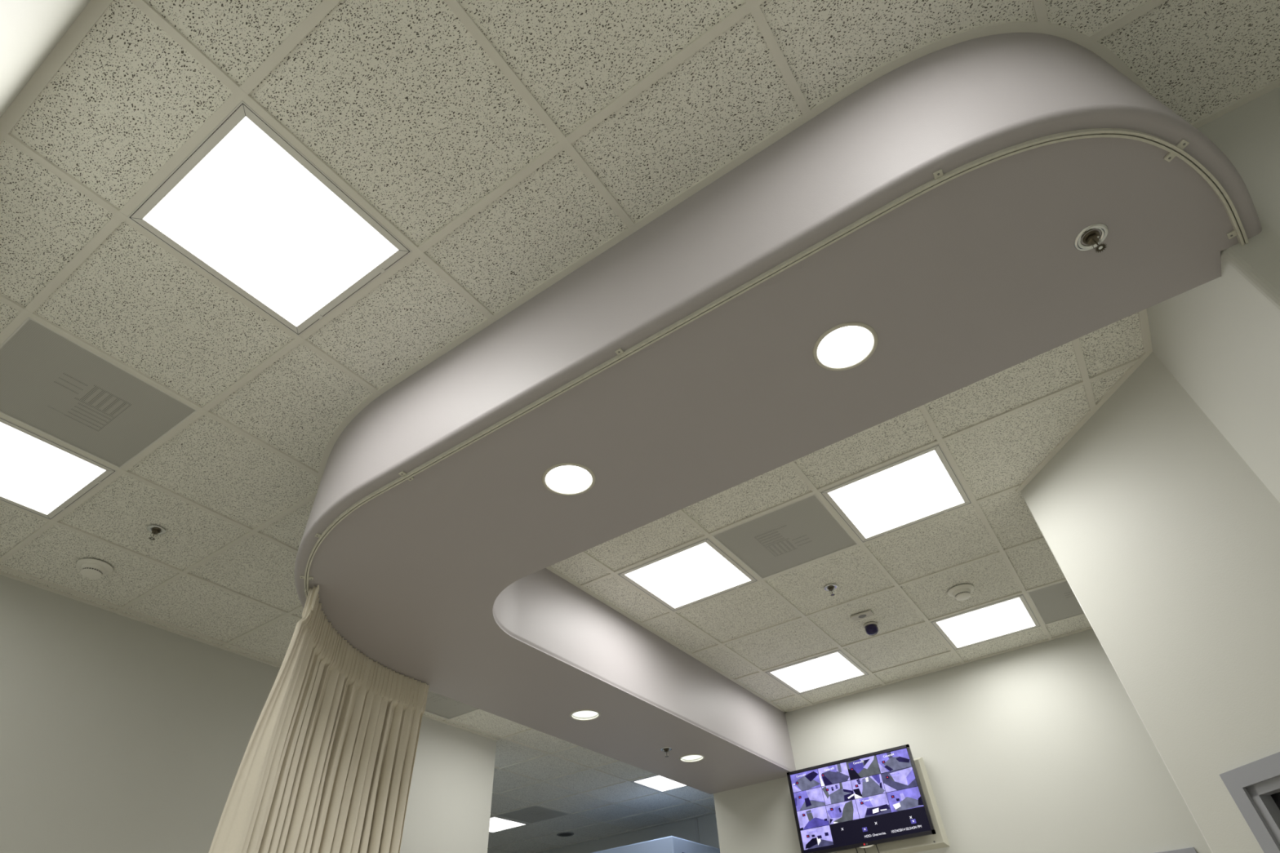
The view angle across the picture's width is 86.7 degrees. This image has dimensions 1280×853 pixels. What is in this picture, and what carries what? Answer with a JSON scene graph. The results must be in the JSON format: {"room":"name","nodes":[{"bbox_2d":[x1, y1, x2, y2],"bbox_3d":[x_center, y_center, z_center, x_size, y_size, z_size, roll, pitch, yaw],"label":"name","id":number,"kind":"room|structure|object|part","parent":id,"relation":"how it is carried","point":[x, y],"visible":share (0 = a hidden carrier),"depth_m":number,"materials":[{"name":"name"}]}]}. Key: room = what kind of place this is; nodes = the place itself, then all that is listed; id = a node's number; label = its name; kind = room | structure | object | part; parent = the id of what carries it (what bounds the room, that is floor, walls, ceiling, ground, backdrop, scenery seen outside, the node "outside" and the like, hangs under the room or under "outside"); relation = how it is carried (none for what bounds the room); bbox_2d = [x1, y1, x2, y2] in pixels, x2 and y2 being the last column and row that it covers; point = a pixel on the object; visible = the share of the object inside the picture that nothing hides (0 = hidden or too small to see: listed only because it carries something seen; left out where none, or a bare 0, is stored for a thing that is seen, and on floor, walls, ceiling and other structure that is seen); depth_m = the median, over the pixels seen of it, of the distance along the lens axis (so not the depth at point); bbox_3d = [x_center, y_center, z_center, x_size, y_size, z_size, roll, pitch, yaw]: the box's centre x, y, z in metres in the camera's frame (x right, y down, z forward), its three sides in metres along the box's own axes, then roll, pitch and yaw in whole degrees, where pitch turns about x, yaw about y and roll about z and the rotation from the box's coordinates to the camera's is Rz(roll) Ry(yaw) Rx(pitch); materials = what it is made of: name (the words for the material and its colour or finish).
{"room":"hospital room","nodes":[
{"label":"hospital room","id":0,"kind":"room"},
{"bbox_2d":[0,0,90,117],"bbox_3d":[-1.062,0.118,0.325,6.870,3.530,0.150,-27,-47,23],"label":"wall","id":1,"kind":"structure","parent":0,"point":[30,29],"depth_m":1.47,"materials":[{"name":"paint"}]},
{"bbox_2d":[0,0,113,144],"bbox_3d":[-1.044,-1.155,1.515,6.720,0.012,0.030,-27,-47,23],"label":"trim","id":2,"kind":"structure","parent":1,"relation":"attached to","point":[94,10],"depth_m":1.73,"materials":[{"name":"silver metal"}]},
{"bbox_2d":[0,574,496,852],"bbox_3d":[-2.481,2.760,3.142,0.150,3.530,4.600,-27,-47,23],"label":"wall","id":3,"kind":"structure","parent":0,"point":[119,734],"depth_m":3.63,"materials":[{"name":"paint"}]},
{"bbox_2d":[0,570,497,741],"bbox_3d":[-2.506,1.435,4.270,0.022,0.012,4.600,-27,-47,23],"label":"trim","id":4,"kind":"structure","parent":3,"relation":"attached to","point":[2,573],"depth_m":3.93,"materials":[{"name":"silver metal"}]},
{"bbox_2d":[536,813,719,852],"bbox_3d":[-0.058,6.504,7.496,5.800,3.530,0.150,-27,-47,23],"label":"wall","id":5,"kind":"structure","parent":0,"point":[707,824],"depth_m":8.36,"materials":[{"name":"paint"}]},
{"bbox_2d":[693,817,699,843],"bbox_3d":[0.769,6.034,7.020,0.040,3.500,0.012,-27,-47,23],"label":"trim","id":6,"kind":"structure","parent":5,"relation":"attached to","point":[697,837],"depth_m":8.10,"materials":[{"name":"grey"}]},
{"bbox_2d":[0,0,1279,852],"bbox_3d":[-0.376,1.835,4.978,11.100,0.113,8.630,-27,-47,23],"label":"ceiling","id":7,"kind":"structure","parent":0,"point":[399,99],"depth_m":2.18,"materials":[{"name":"tile"}]},
{"bbox_2d":[0,417,116,519],"bbox_3d":[-2.646,0.154,2.833,0.585,0.014,0.585,-27,-47,23],"label":"recessed light","id":8,"kind":"object","parent":7,"relation":"in","point":[39,475],"visible":1,"depth_m":2.89,"materials":[{"name":"grey plastic"}]},
{"bbox_2d":[76,558,113,578],"bbox_3d":[-2.765,0.730,3.423,0.156,0.050,0.156,-27,-47,23],"label":"smoke detector","id":9,"kind":"object","parent":7,"relation":"attached to","point":[91,568],"visible":1,"depth_m":3.40,"materials":[{"name":"white plastic"}]},
{"bbox_2d":[0,316,197,468],"bbox_3d":[-2.144,-0.098,2.595,0.585,0.008,0.585,-27,-47,23],"label":"ceiling vent","id":10,"kind":"object","parent":7,"relation":"in","point":[51,384],"visible":1,"depth_m":2.59,"materials":[{"name":"silver metal"}]},
{"bbox_2d":[48,373,130,431],"bbox_3d":[-2.140,-0.093,2.603,0.254,0.003,0.230,-27,-47,23],"label":"grille","id":11,"kind":"object","parent":10,"relation":"attached to","point":[74,397],"depth_m":2.61,"materials":[{"name":"grey metal"}]},
{"bbox_2d":[146,524,165,540],"bbox_3d":[-2.309,0.511,3.222,0.081,0.056,0.081,6,-43,-12],"label":"sprinkler","id":12,"kind":"object","parent":7,"relation":"attached to","point":[153,531],"visible":1,"depth_m":3.22,"materials":[{"name":"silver metal"}]},
{"bbox_2d":[127,100,412,335],"bbox_3d":[-1.141,-0.601,2.118,0.585,0.014,0.585,-27,-47,23],"label":"recessed light","id":13,"kind":"object","parent":7,"relation":"in","point":[246,206],"visible":1,"depth_m":2.09,"materials":[{"name":"white plastic"}]},
{"bbox_2d":[425,690,479,719],"bbox_3d":[-1.422,2.015,5.001,0.585,0.008,0.585,-27,-47,23],"label":"ceiling vent","id":14,"kind":"object","parent":7,"relation":"in","point":[439,705],"visible":0.37,"depth_m":5.11,"materials":[{"name":"grey metal"}]},
{"bbox_3d":[-1.422,2.017,5.000,0.585,0.004,0.585,-27,-47,23],"label":"frame","id":15,"kind":"part","parent":14,"relation":"part of","materials":[{"name":"white metal"}]},
{"bbox_2d":[488,816,528,833],"bbox_3d":[-1.702,4.633,7.883,0.585,0.014,0.585,-27,-47,23],"label":"recessed light","id":16,"kind":"object","parent":7,"relation":"in","point":[496,824],"visible":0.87,"depth_m":7.91,"materials":[{"name":"grey plastic"}]},
{"bbox_2d":[497,805,568,823],"bbox_3d":[-1.201,4.381,7.645,0.585,0.008,0.585,-27,-47,23],"label":"ceiling vent","id":17,"kind":"object","parent":7,"relation":"in","point":[535,814],"visible":1,"depth_m":7.64,"materials":[{"name":"grey metal"}]},
{"bbox_2d":[556,832,573,836],"bbox_3d":[-0.929,5.085,8.441,0.216,0.006,0.216,-27,-47,23],"label":"ceiling speaker","id":18,"kind":"object","parent":7,"relation":"attached to","point":[562,834],"visible":1,"depth_m":8.44,"materials":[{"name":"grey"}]},
{"bbox_2d":[559,833,572,835],"bbox_3d":[-0.929,5.084,8.441,0.170,0.001,0.170,-27,-47,23],"label":"grille","id":19,"kind":"object","parent":18,"relation":"attached to","point":[562,834],"depth_m":8.45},
{"bbox_2d":[0,0,1167,852],"bbox_3d":[-0.869,1.944,4.971,6.202,0.014,12.940,0,-42,-5],"label":"grid","id":20,"kind":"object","parent":7,"relation":"attached to","point":[241,92],"depth_m":2.13,"materials":[{"name":"silver metal"}]},
{"bbox_2d":[630,774,686,792],"bbox_3d":[0.304,3.627,6.929,0.585,0.014,0.585,-27,-47,23],"label":"recessed light","id":21,"kind":"object","parent":7,"relation":"in","point":[657,783],"visible":0.51,"depth_m":6.97,"materials":[{"name":"grey plastic"}]},
{"bbox_2d":[617,537,758,611],"bbox_3d":[0.278,0.856,3.851,0.585,0.014,0.585,-27,-47,23],"label":"recessed light","id":22,"kind":"object","parent":7,"relation":"in","point":[700,571],"visible":1,"depth_m":3.83,"materials":[{"name":"grey plastic"}]},
{"bbox_2d":[294,32,1262,794],"bbox_3d":[0.876,0.907,3.603,3.833,0.470,4.433,-27,-47,23],"label":"soffit","id":23,"kind":"object","parent":7,"relation":"attached to","point":[442,579],"depth_m":2.05,"materials":[{"name":"paint"}]},
{"bbox_2d":[542,462,595,495],"bbox_3d":[-0.248,0.181,2.362,0.187,0.030,0.187,-27,-47,23],"label":"recessed light","id":24,"kind":"object","parent":23,"relation":"in","point":[563,478],"visible":0.96,"depth_m":2.35,"materials":[{"name":"white plastic"}]},
{"bbox_2d":[569,709,600,720],"bbox_3d":[-0.330,1.728,4.077,0.187,0.024,0.187,-27,-47,23],"label":"recessed light","id":25,"kind":"object","parent":23,"relation":"in","point":[583,714],"visible":0.96,"depth_m":4.10,"materials":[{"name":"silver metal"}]},
{"bbox_2d":[660,746,671,757],"bbox_3d":[0.181,2.226,4.627,0.081,0.056,0.081,-9,-42,5],"label":"sprinkler","id":26,"kind":"object","parent":23,"relation":"in","point":[666,749],"visible":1,"depth_m":4.62,"materials":[{"name":"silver metal"}]},
{"bbox_2d":[679,754,705,762],"bbox_3d":[0.369,2.357,4.832,0.187,0.024,0.187,-27,-47,23],"label":"recessed light","id":27,"kind":"object","parent":23,"relation":"in","point":[690,757],"visible":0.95,"depth_m":4.86,"materials":[{"name":"white"}]},
{"bbox_2d":[813,321,878,370],"bbox_3d":[0.595,-0.234,1.970,0.187,0.030,0.187,-27,-47,23],"label":"recessed light","id":28,"kind":"object","parent":23,"relation":"in","point":[846,345],"visible":0.99,"depth_m":1.96,"materials":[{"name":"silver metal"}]},
{"bbox_2d":[1074,222,1108,253],"bbox_3d":[1.153,-0.468,1.716,0.081,0.056,0.081,-2,-42,-2],"label":"sprinkler","id":29,"kind":"object","parent":23,"relation":"in","point":[1092,238],"visible":1,"depth_m":1.72,"materials":[{"name":"silver metal"}]},
{"bbox_2d":[711,494,857,579],"bbox_3d":[0.779,0.603,3.613,0.585,0.008,0.585,-27,-47,23],"label":"ceiling vent","id":30,"kind":"object","parent":7,"relation":"in","point":[804,531],"visible":1,"depth_m":3.60,"materials":[{"name":"grey metal"}]},
{"bbox_2d":[754,526,810,556],"bbox_3d":[0.770,0.605,3.617,0.230,0.003,0.254,-27,-47,23],"label":"grille","id":31,"kind":"object","parent":30,"relation":"attached to","point":[777,541],"depth_m":3.62,"materials":[{"name":"grey metal"}]},
{"bbox_2d":[764,649,869,694],"bbox_3d":[1.313,1.822,5.008,0.585,0.014,0.585,-27,-47,23],"label":"recessed light","id":32,"kind":"object","parent":7,"relation":"in","point":[835,667],"visible":1,"depth_m":5.00,"materials":[{"name":"grey plastic"}]},
{"bbox_2d":[823,584,837,595],"bbox_3d":[1.137,0.975,4.019,0.081,0.056,0.081,23,-48,-27],"label":"sprinkler","id":33,"kind":"object","parent":7,"relation":"attached to","point":[829,588],"visible":1,"depth_m":4.02,"materials":[{"name":"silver metal"}]},
{"bbox_2d":[579,337,1139,705],"bbox_3d":[1.517,0.577,3.649,4.380,0.014,4.000,-27,-47,23],"label":"grid","id":34,"kind":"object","parent":7,"relation":"attached to","point":[1086,382],"depth_m":3.76,"materials":[{"name":"silver metal"}]},
{"bbox_2d":[849,609,874,621],"bbox_3d":[1.420,1.210,4.328,0.136,0.012,0.074,-27,-47,23],"label":"ceiling sensor","id":35,"kind":"object","parent":7,"relation":"attached to","point":[866,614],"visible":1,"depth_m":4.32,"materials":[{"name":"grey plastic"}]},
{"bbox_2d":[863,622,878,635],"bbox_3d":[1.515,1.329,4.428,0.092,0.065,0.092,-27,-47,23],"label":"dome camera","id":36,"kind":"object","parent":7,"relation":"attached to","point":[871,628],"visible":1,"depth_m":4.41,"materials":[{"name":"grey plastic"}]},
{"bbox_2d":[819,444,971,542],"bbox_3d":[1.281,0.352,3.374,0.585,0.014,0.585,-27,-47,23],"label":"recessed light","id":37,"kind":"object","parent":7,"relation":"in","point":[923,485],"visible":1,"depth_m":3.36,"materials":[{"name":"grey plastic"}]},
{"bbox_2d":[947,584,973,600],"bbox_3d":[1.967,1.024,4.136,0.156,0.050,0.156,-27,-47,23],"label":"smoke detector","id":38,"kind":"object","parent":7,"relation":"attached to","point":[962,592],"visible":1,"depth_m":4.11,"materials":[{"name":"white plastic"}]},
{"bbox_2d":[930,594,1040,650],"bbox_3d":[2.316,1.319,4.531,0.585,0.014,0.585,-27,-47,23],"label":"recessed light","id":39,"kind":"object","parent":7,"relation":"in","point":[1014,615],"visible":1,"depth_m":4.52,"materials":[{"name":"grey plastic"}]},
{"bbox_2d":[1027,580,1084,624],"bbox_3d":[2.818,1.066,4.294,0.585,0.008,0.585,-27,-47,23],"label":"ceiling vent","id":40,"kind":"object","parent":7,"relation":"in","point":[1054,602],"visible":0.24,"depth_m":4.36,"materials":[{"name":"grey metal"}]},
{"bbox_2d":[713,628,1211,852],"bbox_3d":[2.657,3.029,3.860,4.720,3.530,0.150,-27,-47,23],"label":"wall","id":41,"kind":"structure","parent":0,"point":[1040,748],"depth_m":4.59,"materials":[{"name":"paint"}]},
{"bbox_2d":[836,757,950,852],"bbox_3d":[1.705,2.725,4.811,0.780,0.555,0.046,-27,-47,23],"label":"wall box","id":42,"kind":"object","parent":41,"relation":"attached to","point":[940,840],"visible":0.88,"depth_m":4.61,"materials":[{"name":"beige"}]},
{"bbox_3d":[1.611,2.722,4.848,0.360,0.260,0.018,-27,-47,23],"label":"television mount","id":43,"kind":"object","parent":42,"relation":"attached to","visible":0},
{"bbox_2d":[786,744,936,852],"bbox_3d":[1.554,2.693,4.856,0.957,0.568,0.062,-27,-47,23],"label":"television","id":44,"kind":"object","parent":43,"relation":"attached to","point":[865,801],"visible":1,"depth_m":4.83,"materials":[{"name":"black"}]},
{"bbox_2d":[783,626,1092,712],"bbox_3d":[2.823,1.538,4.821,3.968,0.012,0.022,-27,-47,23],"label":"trim","id":45,"kind":"structure","parent":41,"relation":"attached to","point":[1089,628],"depth_m":5.07,"materials":[{"name":"silver metal"}]},
{"bbox_2d":[1155,847,1196,852],"bbox_3d":[2.994,2.574,3.796,0.360,0.322,0.030,-27,-47,23],"label":"notice board","id":46,"kind":"object","parent":41,"relation":"attached to","point":[1190,850],"visible":1,"depth_m":3.84,"materials":[{"name":"grey"}]},
{"bbox_2d":[1020,351,1279,852],"bbox_3d":[2.141,1.304,1.903,0.140,3.530,0.937,4,-43,-9],"label":"wall","id":47,"kind":"structure","parent":0,"point":[1166,539],"depth_m":2.54,"materials":[{"name":"paint"}]},
{"bbox_2d":[546,565,786,712],"bbox_3d":[1.380,0.802,3.886,2.933,0.012,3.615,-27,-47,23],"label":"trim","id":48,"kind":"structure","parent":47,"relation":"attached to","point":[550,568],"depth_m":4.35,"materials":[{"name":"silver metal"}]},
{"bbox_2d":[1015,308,1152,491],"bbox_3d":[1.884,-0.245,2.764,0.356,0.012,1.670,-10,-42,7],"label":"trim","id":49,"kind":"structure","parent":47,"relation":"attached to","point":[1143,316],"depth_m":2.89,"materials":[{"name":"silver metal"}]},
{"bbox_2d":[1021,493,1213,852],"bbox_3d":[2.724,1.297,1.943,1.680,3.530,0.120,-27,-47,23],"label":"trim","id":50,"kind":"object","parent":47,"relation":"attached to","point":[1021,494],"depth_m":2.79,"materials":[{"name":"paint"}]},
{"bbox_2d":[1219,751,1279,852],"bbox_3d":[2.133,1.400,1.712,0.122,1.142,0.670,4,-43,-9],"label":"window frame","id":51,"kind":"structure","parent":47,"relation":"in","point":[1254,787],"depth_m":2.20,"materials":[{"name":"grey metal"}]},
{"bbox_2d":[1146,86,1279,502],"bbox_3d":[2.573,0.420,0.958,1.635,3.530,1.065,-27,-47,23],"label":"wall","id":52,"kind":"structure","parent":0,"point":[1219,338],"depth_m":1.96,"materials":[{"name":"paint"}]},
{"bbox_2d":[317,21,1148,489],"bbox_3d":[-0.235,0.719,3.662,2.718,0.012,5.594,5,-43,-11],"label":"trim","id":53,"kind":"structure","parent":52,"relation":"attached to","point":[1055,29],"depth_m":1.99,"materials":[{"name":"silver metal"}]},
{"bbox_2d":[300,128,1248,688],"bbox_3d":[-0.169,0.209,2.382,3.798,0.013,1.121,-35,-50,29],"label":"track","id":54,"kind":"object","parent":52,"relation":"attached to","point":[940,178],"visible":0.88,"depth_m":1.70,"materials":[{"name":"grey metal"}]},
{"bbox_2d":[208,584,428,852],"bbox_3d":[-1.247,2.121,2.203,0.223,2.968,1.192,-9,-42,5],"label":"curtain","id":55,"kind":"object","parent":54,"relation":"hanging from","point":[326,766],"visible":1,"depth_m":2.89,"materials":[{"name":"fabric"}]},
{"bbox_2d":[1190,77,1279,128],"bbox_3d":[2.170,-1.157,1.776,1.635,0.012,0.022,-27,-47,23],"label":"trim","id":56,"kind":"structure","parent":52,"relation":"attached to","point":[1274,84],"depth_m":1.97,"materials":[{"name":"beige metal"}]},
{"bbox_3d":[-0.179,4.516,2.563,11.100,0.100,8.630,-27,-47,23],"label":"floor","id":57,"kind":"structure","parent":0,"visible":0},
{"bbox_2d":[591,835,719,852],"bbox_3d":[0.136,5.780,6.331,1.528,3.025,1.270,-27,-47,23],"label":"booth","id":58,"kind":"object","parent":57,"relation":"on","point":[671,844],"visible":0.86,"depth_m":6.75,"materials":[{"name":"blue"}]}
]}

